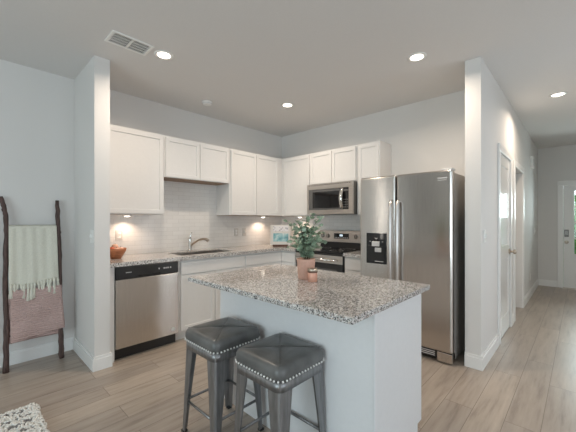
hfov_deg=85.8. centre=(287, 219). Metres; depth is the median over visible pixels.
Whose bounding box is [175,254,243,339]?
base cabinet
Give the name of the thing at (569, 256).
door
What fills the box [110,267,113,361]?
filler panel
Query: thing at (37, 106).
wall
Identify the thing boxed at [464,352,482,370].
baseboard
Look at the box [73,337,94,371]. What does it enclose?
baseboard
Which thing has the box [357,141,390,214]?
upper cabinet
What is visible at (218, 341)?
counter stool
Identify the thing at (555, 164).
wall
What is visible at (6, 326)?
blanket ladder
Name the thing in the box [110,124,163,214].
upper cabinet
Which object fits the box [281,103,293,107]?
recessed light
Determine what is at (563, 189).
shrub
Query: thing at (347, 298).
countertop
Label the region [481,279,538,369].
baseboard
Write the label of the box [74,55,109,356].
wall
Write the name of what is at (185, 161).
upper cabinet
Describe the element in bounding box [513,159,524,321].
trim
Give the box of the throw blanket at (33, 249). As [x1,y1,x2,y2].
[8,225,59,300]
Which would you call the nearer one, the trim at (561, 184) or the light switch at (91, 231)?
the light switch at (91, 231)
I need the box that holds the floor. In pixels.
[0,285,575,431]
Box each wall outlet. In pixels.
[116,230,122,239]
[234,228,237,235]
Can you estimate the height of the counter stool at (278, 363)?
0.654 m
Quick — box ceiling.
[0,0,575,148]
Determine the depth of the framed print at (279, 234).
4.65 m
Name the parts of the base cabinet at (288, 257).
door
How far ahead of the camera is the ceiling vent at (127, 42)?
2.50 m
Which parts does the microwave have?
handle, control panel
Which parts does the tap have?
spout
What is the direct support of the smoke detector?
attached to the ceiling
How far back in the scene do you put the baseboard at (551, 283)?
6.13 m
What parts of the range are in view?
handle, oven door, display panel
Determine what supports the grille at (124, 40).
attached to the ceiling vent at (127, 42)
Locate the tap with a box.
[187,232,208,250]
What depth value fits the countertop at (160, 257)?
3.56 m
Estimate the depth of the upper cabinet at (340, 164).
4.20 m
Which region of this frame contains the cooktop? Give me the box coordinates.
[296,246,360,253]
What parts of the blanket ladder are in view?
rail, rail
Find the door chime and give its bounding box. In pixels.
[530,156,533,168]
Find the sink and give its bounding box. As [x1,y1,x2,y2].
[171,250,226,255]
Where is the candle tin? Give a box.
[308,268,317,281]
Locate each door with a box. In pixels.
[501,154,516,337]
[564,185,575,287]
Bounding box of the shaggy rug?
[0,402,49,431]
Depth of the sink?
4.02 m
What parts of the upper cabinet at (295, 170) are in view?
door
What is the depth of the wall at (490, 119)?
2.90 m
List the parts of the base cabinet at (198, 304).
door, door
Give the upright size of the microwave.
0.420 m
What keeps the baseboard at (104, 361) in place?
attached to the wall at (92, 84)
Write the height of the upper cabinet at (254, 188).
0.903 m
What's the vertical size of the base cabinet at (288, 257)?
0.876 m
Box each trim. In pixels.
[498,143,511,344]
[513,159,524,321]
[558,180,575,287]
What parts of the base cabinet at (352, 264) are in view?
drawer, door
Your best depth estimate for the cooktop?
4.13 m
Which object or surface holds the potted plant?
on the countertop at (347, 298)
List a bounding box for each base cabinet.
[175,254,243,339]
[220,290,420,431]
[244,250,281,268]
[282,251,295,265]
[345,256,360,274]
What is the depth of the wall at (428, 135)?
3.82 m
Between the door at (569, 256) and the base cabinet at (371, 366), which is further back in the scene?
the door at (569, 256)
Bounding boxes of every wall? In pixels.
[0,59,281,353]
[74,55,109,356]
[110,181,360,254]
[282,90,464,175]
[465,56,537,355]
[538,144,575,286]
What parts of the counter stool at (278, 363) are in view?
leg, nailhead trim, seat, seat frame, leg, leg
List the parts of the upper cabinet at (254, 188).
door, door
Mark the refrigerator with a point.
(413, 225)
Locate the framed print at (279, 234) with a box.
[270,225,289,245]
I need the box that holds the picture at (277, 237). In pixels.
[273,233,287,241]
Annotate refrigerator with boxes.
[361,167,464,364]
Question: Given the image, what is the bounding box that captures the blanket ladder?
[0,196,63,373]
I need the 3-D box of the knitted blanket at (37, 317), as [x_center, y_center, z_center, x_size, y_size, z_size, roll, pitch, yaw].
[-2.297,0.847,2.837,0.083,0.458,0.409,0,0,43]
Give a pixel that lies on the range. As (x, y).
(330, 257)
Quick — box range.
[295,230,360,272]
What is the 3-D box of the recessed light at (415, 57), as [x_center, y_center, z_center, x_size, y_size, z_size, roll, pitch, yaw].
[1.131,-1.427,2.720,0.160,0.007,0.160,0,0,43]
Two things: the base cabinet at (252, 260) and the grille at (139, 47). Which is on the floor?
the base cabinet at (252, 260)
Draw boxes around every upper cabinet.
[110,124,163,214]
[164,135,228,185]
[217,148,281,215]
[282,154,322,215]
[310,145,356,184]
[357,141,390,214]
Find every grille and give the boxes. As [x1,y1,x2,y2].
[109,33,131,46]
[128,41,149,53]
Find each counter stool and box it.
[181,316,263,431]
[234,333,324,431]
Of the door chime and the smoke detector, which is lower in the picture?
the door chime
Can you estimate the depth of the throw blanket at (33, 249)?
2.83 m
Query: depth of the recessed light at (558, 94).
3.52 m
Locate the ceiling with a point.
(336, 61)
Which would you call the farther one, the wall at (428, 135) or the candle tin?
the wall at (428, 135)
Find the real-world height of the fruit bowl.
0.105 m
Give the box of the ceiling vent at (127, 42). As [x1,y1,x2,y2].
[104,30,153,55]
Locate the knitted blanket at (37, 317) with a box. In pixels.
[8,285,64,343]
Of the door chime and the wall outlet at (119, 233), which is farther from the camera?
the door chime
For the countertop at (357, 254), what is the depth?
3.67 m
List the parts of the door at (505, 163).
panel frame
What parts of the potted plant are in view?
pot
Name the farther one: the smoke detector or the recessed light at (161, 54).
the smoke detector
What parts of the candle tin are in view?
lid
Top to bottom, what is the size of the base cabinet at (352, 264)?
0.876 m
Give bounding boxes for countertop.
[110,244,296,267]
[188,264,429,324]
[343,251,360,257]
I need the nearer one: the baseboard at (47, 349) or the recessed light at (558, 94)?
the baseboard at (47, 349)
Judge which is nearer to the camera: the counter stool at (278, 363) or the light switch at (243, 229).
the counter stool at (278, 363)
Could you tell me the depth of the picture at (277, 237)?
4.65 m
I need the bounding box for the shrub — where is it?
[563,189,575,269]
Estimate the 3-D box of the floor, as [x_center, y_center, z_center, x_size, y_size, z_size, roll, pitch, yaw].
[1.100,1.370,2.001,6.590,0.120,11.820,0,0,43]
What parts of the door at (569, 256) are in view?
glazing frame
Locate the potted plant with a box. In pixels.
[283,213,326,279]
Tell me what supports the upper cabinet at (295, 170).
attached to the wall at (428, 135)
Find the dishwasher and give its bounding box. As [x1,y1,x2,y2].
[114,261,177,359]
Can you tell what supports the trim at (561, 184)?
attached to the wall at (555, 164)
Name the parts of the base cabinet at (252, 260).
drawer, door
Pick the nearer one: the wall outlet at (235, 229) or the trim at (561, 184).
the wall outlet at (235, 229)
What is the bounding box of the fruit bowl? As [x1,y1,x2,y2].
[110,247,126,258]
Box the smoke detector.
[202,100,211,105]
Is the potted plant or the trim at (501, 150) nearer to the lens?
the potted plant
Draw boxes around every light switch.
[90,230,92,242]
[242,228,245,235]
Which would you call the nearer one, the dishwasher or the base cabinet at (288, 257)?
the dishwasher
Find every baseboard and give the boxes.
[0,337,73,367]
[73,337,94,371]
[95,352,112,371]
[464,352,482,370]
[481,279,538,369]
[539,279,556,286]
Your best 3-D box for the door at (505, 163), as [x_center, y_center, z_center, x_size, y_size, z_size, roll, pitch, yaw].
[2.490,0.288,3.532,0.115,2.019,0.667,0,0,43]
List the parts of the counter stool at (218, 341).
leg, leg, seat frame, seat, nailhead trim, leg, leg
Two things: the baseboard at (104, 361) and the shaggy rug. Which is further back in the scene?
the baseboard at (104, 361)
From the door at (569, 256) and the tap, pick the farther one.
the door at (569, 256)
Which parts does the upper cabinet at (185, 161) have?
door, door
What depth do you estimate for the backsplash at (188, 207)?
4.13 m
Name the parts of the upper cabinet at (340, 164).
door, door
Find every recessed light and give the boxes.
[154,50,173,59]
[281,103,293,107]
[407,52,426,61]
[549,92,567,97]
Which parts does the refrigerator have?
dispenser panel, freezer door, handle, handle, door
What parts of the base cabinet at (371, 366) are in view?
panel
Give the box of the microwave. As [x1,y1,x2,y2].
[307,181,356,214]
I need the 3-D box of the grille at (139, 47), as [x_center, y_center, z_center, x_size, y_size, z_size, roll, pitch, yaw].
[-1.230,-1.425,2.559,0.152,0.007,0.130,0,0,43]
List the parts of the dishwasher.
kick plate, control panel, pocket handle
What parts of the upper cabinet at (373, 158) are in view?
door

